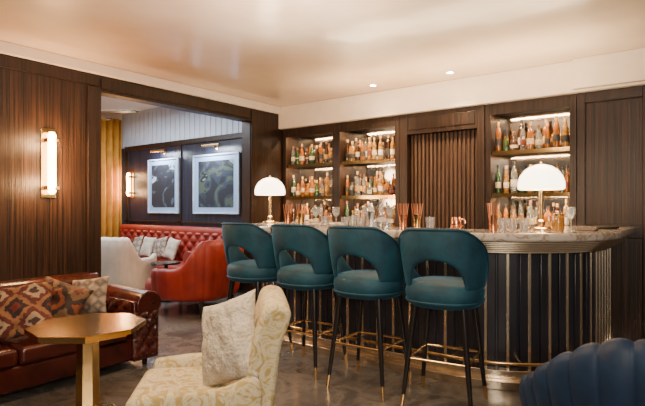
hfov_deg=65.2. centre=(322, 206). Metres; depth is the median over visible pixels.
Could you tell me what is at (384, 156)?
bottle
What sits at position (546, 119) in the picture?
bottle
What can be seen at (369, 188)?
bottle
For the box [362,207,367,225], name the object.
wine glass
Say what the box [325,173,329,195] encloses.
bottle
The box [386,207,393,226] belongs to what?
wine glass
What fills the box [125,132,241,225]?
trim
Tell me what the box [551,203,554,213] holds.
bottle
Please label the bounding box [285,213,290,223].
cup
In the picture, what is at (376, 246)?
bar stool
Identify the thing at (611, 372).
shell chair
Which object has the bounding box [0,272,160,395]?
sofa
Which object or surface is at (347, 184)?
bottle
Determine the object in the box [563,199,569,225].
bottle
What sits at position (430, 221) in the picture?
tumbler
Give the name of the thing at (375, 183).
bottle
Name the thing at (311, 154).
bottle
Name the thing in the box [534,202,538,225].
bottle
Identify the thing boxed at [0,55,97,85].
trim
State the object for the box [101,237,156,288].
armchair
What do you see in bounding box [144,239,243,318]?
armchair
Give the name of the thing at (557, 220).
storage jar
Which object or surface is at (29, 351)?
seat cushion
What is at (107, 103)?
ceiling
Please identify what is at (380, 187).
bottle
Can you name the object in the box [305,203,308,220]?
bottle
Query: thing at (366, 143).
bottle
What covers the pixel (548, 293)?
bar counter
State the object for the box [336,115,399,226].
shelf unit
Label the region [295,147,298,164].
bottle
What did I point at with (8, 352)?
seat cushion
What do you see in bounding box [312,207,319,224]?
wine glass
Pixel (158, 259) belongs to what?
seat cushion
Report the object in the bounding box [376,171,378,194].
bottle
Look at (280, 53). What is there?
ceiling
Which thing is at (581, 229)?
booklet
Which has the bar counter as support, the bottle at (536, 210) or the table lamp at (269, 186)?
the table lamp at (269, 186)
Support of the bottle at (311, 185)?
on the shelf unit at (308, 136)
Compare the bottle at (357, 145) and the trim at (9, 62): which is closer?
the trim at (9, 62)
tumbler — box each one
[321,216,328,225]
[341,217,348,225]
[349,216,356,225]
[357,217,364,225]
[425,217,434,227]
[498,218,506,229]
[506,218,517,230]
[519,218,528,230]
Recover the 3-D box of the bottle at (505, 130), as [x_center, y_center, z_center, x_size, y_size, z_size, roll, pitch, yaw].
[1.976,-0.705,5.434,0.062,0.251,0.062,0,0,-29]
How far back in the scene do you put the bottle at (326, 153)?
6.69 m
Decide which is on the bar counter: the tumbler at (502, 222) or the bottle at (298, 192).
the tumbler at (502, 222)
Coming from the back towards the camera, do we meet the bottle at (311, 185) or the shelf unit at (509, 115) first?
the bottle at (311, 185)
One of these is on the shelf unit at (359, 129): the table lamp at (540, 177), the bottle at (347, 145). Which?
the bottle at (347, 145)
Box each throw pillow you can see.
[0,280,53,340]
[43,275,94,317]
[72,276,109,314]
[132,236,142,254]
[139,236,156,256]
[152,236,167,257]
[162,237,180,260]
[202,289,258,385]
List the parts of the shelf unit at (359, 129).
shelf, shelf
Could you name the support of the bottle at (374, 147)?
on the shelf unit at (359, 129)
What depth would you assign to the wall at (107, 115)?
9.63 m
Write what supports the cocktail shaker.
on the bar counter
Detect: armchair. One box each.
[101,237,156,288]
[125,285,290,405]
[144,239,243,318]
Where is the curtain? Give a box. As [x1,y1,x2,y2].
[101,117,120,237]
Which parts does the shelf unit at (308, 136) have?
shelf, shelf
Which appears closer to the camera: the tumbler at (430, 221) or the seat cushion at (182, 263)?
the tumbler at (430, 221)
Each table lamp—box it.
[255,176,284,222]
[518,162,564,229]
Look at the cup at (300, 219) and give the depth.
4.95 m
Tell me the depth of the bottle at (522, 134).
5.18 m
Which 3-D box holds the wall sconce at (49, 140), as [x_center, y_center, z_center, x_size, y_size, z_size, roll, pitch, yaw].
[-2.419,-0.390,4.487,0.106,0.620,0.130,0,0,37]
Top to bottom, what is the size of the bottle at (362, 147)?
0.290 m
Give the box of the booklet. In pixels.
[577,228,598,230]
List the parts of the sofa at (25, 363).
backrest, frame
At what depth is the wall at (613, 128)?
4.60 m
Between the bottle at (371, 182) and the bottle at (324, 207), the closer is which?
the bottle at (371, 182)
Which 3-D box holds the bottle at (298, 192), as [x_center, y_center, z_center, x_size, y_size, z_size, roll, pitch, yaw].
[-0.341,-0.231,7.012,0.070,0.182,0.070,0,0,-4]
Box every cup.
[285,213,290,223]
[298,213,304,223]
[399,214,406,228]
[413,214,420,227]
[488,215,497,230]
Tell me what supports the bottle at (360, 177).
on the shelf unit at (359, 129)
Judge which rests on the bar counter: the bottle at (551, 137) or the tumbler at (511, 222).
the tumbler at (511, 222)
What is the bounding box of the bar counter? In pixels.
[252,221,634,390]
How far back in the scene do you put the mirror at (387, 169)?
6.50 m
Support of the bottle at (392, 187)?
on the shelf unit at (359, 129)
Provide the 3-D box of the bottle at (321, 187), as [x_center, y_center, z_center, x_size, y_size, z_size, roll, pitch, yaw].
[-0.010,-0.258,6.763,0.066,0.236,0.066,0,0,4]
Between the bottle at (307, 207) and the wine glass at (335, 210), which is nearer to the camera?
the wine glass at (335, 210)
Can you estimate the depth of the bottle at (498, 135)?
5.34 m
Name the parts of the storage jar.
lid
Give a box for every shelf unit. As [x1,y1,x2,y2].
[283,123,335,221]
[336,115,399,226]
[485,94,576,229]
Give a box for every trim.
[0,40,280,113]
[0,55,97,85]
[0,272,88,281]
[87,85,100,277]
[100,75,249,121]
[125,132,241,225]
[251,110,255,290]
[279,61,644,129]
[400,105,484,228]
[572,48,644,89]
[577,85,644,338]
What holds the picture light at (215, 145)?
attached to the wall at (138, 159)
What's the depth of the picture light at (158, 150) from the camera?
8.70 m
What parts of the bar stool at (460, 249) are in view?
leg, leg, backrest, seat, leg, leg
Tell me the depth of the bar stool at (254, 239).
4.14 m
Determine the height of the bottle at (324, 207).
0.311 m
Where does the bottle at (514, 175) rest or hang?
on the shelf unit at (509, 115)
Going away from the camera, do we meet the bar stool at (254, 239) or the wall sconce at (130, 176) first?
the bar stool at (254, 239)
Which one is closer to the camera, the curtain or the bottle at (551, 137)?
the bottle at (551, 137)
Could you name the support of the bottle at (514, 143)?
on the shelf unit at (509, 115)
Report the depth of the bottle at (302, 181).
6.93 m
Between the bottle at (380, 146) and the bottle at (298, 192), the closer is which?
the bottle at (380, 146)
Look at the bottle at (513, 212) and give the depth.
5.25 m
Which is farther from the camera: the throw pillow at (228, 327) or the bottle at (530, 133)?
the bottle at (530, 133)
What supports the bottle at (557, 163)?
on the shelf unit at (509, 115)
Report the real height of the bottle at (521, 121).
0.342 m
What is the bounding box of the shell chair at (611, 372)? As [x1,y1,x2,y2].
[519,338,644,405]
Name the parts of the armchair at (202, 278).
seat, leg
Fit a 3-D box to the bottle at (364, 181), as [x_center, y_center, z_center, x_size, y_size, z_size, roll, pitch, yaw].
[0.525,-0.276,6.368,0.052,0.271,0.052,0,0,41]
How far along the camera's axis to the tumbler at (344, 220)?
4.63 m
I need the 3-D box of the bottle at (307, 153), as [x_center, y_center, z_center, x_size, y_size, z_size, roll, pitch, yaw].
[-0.208,-0.695,6.913,0.082,0.230,0.082,0,0,13]
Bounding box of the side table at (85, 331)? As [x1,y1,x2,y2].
[24,313,146,405]
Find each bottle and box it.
[291,146,294,164]
[291,175,295,196]
[291,209,294,221]
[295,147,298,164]
[296,184,300,196]
[299,144,304,163]
[301,177,304,195]
[304,148,309,163]
[305,184,308,195]
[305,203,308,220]
[309,145,314,163]
[309,177,314,195]
[309,210,313,220]
[314,145,318,162]
[314,180,319,195]
[319,142,322,162]
[319,179,323,195]
[319,204,322,221]
[323,202,325,215]
[324,141,328,162]
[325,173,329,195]
[328,148,331,161]
[330,176,331,195]
[345,140,348,160]
[345,175,349,195]
[345,201,348,225]
[348,141,355,160]
[349,182,354,195]
[355,171,360,195]
[355,203,359,216]
[356,140,359,159]
[359,173,362,195]
[360,138,365,159]
[362,174,365,194]
[364,138,367,159]
[367,137,371,159]
[367,183,371,194]
[370,176,372,194]
[372,137,376,158]
[373,176,376,194]
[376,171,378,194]
[378,135,382,158]
[378,171,382,194]
[382,142,385,158]
[383,179,388,194]
[386,133,390,158]
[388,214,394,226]
[389,180,394,194]
[390,137,394,157]
[495,122,501,150]
[495,165,500,192]
[495,205,501,229]
[503,130,508,145]
[503,133,508,150]
[503,204,507,217]
[504,165,508,192]
[510,132,517,149]
[510,200,516,217]
[511,162,517,192]
[511,206,515,217]
[518,120,522,149]
[518,199,523,218]
[520,125,525,149]
[527,122,533,148]
[527,200,534,227]
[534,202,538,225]
[535,125,541,148]
[543,118,549,147]
[543,206,551,226]
[545,122,549,147]
[550,134,552,147]
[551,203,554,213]
[553,116,559,147]
[554,162,561,191]
[561,117,568,146]
[561,166,564,191]
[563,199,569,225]
[564,165,569,191]
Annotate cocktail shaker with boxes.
[366,203,375,226]
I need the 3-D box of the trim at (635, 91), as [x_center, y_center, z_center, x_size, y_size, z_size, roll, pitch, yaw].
[3.281,0.100,4.158,2.140,2.360,0.030,0,0,37]
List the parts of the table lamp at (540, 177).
stem, lamp shade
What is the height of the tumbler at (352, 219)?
0.096 m
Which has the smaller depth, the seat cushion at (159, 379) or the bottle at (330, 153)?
the seat cushion at (159, 379)
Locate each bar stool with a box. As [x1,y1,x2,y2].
[221,222,293,352]
[270,224,347,380]
[326,226,410,401]
[398,228,488,405]
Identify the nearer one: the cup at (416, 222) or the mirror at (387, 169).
the cup at (416, 222)
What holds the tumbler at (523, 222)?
on the bar counter
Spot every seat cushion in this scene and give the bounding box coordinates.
[0,336,126,363]
[0,344,17,369]
[125,366,240,405]
[156,261,183,269]
[157,258,179,260]
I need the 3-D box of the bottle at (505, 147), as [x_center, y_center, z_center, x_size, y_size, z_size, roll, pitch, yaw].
[1.927,-0.675,5.291,0.068,0.191,0.068,0,0,4]
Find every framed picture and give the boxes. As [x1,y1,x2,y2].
[148,157,178,213]
[193,152,239,213]
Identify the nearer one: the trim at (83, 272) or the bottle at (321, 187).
the trim at (83, 272)
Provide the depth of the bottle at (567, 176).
4.93 m
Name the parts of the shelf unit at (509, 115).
shelf, shelf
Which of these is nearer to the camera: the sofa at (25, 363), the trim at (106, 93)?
the sofa at (25, 363)
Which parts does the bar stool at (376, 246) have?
leg, leg, backrest, seat, leg, leg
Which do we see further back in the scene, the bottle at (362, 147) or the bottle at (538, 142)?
the bottle at (362, 147)
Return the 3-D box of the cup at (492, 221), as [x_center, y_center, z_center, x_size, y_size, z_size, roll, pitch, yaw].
[1.265,0.120,3.739,0.070,0.120,0.070,0,0,37]
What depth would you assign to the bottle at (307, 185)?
6.87 m
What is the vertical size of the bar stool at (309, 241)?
1.154 m
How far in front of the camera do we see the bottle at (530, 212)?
5.12 m
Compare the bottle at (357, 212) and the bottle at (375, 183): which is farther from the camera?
the bottle at (357, 212)
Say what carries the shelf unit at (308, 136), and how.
on the floor
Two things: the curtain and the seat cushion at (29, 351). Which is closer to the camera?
the seat cushion at (29, 351)
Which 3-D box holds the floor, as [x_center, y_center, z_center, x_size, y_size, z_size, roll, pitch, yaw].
[-1.160,1.330,2.620,13.000,0.100,8.800,0,0,37]
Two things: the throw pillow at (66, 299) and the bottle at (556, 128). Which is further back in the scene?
the bottle at (556, 128)
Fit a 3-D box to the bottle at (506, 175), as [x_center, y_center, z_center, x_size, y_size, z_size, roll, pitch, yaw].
[1.936,-0.288,5.304,0.057,0.296,0.057,0,0,-36]
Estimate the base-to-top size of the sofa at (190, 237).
0.965 m
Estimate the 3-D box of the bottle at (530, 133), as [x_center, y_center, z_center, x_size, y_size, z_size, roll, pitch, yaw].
[2.123,-0.725,5.146,0.071,0.289,0.071,0,0,-34]
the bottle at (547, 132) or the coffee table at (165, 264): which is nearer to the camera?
the bottle at (547, 132)
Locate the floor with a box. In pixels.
[0,291,521,405]
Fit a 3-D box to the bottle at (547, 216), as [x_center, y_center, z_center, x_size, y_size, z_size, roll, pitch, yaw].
[2.259,0.115,5.050,0.082,0.250,0.082,0,0,35]
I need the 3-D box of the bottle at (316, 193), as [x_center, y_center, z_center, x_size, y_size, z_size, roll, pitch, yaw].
[-0.075,-0.252,6.812,0.079,0.223,0.079,0,0,27]
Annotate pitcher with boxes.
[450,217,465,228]
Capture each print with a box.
[152,164,174,206]
[198,159,232,206]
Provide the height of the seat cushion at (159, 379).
0.105 m
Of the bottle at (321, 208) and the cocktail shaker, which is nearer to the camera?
the cocktail shaker
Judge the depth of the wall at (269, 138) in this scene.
6.73 m
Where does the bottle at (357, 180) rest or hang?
on the shelf unit at (359, 129)
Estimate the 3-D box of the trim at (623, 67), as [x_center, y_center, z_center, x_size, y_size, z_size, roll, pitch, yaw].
[3.210,-1.240,4.080,2.160,0.280,0.060,0,0,37]
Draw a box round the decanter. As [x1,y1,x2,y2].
[373,204,388,227]
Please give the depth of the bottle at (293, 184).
7.04 m
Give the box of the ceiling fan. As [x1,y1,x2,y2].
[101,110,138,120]
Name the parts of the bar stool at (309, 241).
backrest, leg, seat, leg, leg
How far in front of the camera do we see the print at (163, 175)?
8.77 m
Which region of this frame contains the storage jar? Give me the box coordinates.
[551,211,564,230]
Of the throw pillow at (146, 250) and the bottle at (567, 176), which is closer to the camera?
the bottle at (567, 176)
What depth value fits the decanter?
4.24 m
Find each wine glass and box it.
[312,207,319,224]
[332,207,339,225]
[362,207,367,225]
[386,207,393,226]
[566,207,575,229]
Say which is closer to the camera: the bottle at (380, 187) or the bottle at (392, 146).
the bottle at (392, 146)
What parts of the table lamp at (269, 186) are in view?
stem, lamp shade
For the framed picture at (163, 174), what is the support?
attached to the wall at (138, 159)
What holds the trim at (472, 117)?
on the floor
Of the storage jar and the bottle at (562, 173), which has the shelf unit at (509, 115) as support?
the bottle at (562, 173)
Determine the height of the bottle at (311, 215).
0.204 m
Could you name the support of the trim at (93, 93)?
attached to the wall at (40, 237)
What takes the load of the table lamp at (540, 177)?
on the bar counter
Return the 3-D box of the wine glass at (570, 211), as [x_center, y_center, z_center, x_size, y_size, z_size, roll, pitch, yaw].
[1.948,0.090,3.950,0.076,0.180,0.075,0,0,37]
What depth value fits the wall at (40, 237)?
4.46 m
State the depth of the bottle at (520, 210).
5.33 m
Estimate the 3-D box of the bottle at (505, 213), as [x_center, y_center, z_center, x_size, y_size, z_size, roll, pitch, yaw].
[1.925,0.106,5.294,0.056,0.268,0.056,0,0,21]
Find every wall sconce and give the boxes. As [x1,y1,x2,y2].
[41,128,58,197]
[125,171,133,197]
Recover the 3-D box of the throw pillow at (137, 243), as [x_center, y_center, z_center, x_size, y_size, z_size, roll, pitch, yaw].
[-3.173,0.670,8.607,0.152,0.385,0.394,0,0,-37]
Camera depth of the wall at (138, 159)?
8.71 m
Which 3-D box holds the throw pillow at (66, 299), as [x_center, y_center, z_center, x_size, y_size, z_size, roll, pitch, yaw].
[-2.028,0.735,3.851,0.481,0.400,0.239,0,0,6]
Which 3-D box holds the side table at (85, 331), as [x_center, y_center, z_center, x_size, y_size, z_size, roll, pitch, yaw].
[-1.414,0.993,3.040,0.619,0.575,0.619,0,0,0]
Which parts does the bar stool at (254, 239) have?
leg, backrest, seat, leg, leg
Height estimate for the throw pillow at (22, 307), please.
0.388 m
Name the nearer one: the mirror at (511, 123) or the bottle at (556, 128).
the bottle at (556, 128)
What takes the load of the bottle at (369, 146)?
on the shelf unit at (359, 129)
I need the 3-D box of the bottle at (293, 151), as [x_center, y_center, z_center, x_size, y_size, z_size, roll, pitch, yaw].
[-0.410,-0.714,7.054,0.056,0.268,0.056,0,0,30]
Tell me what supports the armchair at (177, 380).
on the floor
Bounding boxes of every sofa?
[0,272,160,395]
[119,224,222,269]
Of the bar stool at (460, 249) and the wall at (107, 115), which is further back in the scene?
the wall at (107, 115)
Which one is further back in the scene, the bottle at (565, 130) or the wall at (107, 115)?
the wall at (107, 115)
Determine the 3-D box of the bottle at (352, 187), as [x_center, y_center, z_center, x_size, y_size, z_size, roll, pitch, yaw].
[0.384,-0.229,6.457,0.069,0.179,0.069,0,0,-43]
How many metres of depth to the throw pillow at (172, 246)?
7.94 m
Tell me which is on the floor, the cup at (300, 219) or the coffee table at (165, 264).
the coffee table at (165, 264)
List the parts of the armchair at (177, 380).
arm, arm, backrest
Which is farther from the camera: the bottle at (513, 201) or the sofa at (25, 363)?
the bottle at (513, 201)
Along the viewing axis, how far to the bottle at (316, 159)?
6.79 m
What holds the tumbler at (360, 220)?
on the bar counter
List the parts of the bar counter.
foot rail, edge moulding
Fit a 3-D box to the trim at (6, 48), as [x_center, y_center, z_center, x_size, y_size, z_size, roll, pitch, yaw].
[-3.058,-1.330,3.681,0.050,0.100,8.220,0,0,37]
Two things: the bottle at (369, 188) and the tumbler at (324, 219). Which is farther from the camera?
the bottle at (369, 188)
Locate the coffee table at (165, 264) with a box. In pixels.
[151,261,180,301]
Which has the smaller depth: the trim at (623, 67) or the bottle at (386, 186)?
the trim at (623, 67)
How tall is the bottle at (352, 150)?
0.262 m
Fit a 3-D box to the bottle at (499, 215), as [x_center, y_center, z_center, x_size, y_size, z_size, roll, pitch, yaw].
[1.867,0.112,5.355,0.072,0.257,0.072,0,0,44]
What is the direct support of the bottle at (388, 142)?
on the shelf unit at (359, 129)
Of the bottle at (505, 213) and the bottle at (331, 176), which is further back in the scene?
the bottle at (331, 176)
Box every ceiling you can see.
[0,0,644,106]
[101,96,158,114]
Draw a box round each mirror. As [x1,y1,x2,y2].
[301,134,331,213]
[354,128,394,211]
[500,109,569,228]
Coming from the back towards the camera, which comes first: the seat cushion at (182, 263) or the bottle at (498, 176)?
the seat cushion at (182, 263)
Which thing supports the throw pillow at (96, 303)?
on the sofa at (25, 363)
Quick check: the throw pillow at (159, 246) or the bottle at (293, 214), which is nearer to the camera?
the bottle at (293, 214)
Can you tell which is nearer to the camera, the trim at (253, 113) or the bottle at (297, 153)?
the trim at (253, 113)
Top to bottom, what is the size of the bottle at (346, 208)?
0.316 m
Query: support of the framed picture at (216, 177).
attached to the wall at (138, 159)
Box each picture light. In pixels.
[150,149,165,154]
[201,143,219,149]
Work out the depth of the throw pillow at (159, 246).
8.15 m
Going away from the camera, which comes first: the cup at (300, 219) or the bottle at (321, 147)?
the cup at (300, 219)
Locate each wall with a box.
[0,54,99,280]
[101,113,121,224]
[122,107,241,290]
[242,108,282,294]
[585,97,642,341]
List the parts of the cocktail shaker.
lid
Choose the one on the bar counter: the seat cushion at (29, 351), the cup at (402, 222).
the cup at (402, 222)

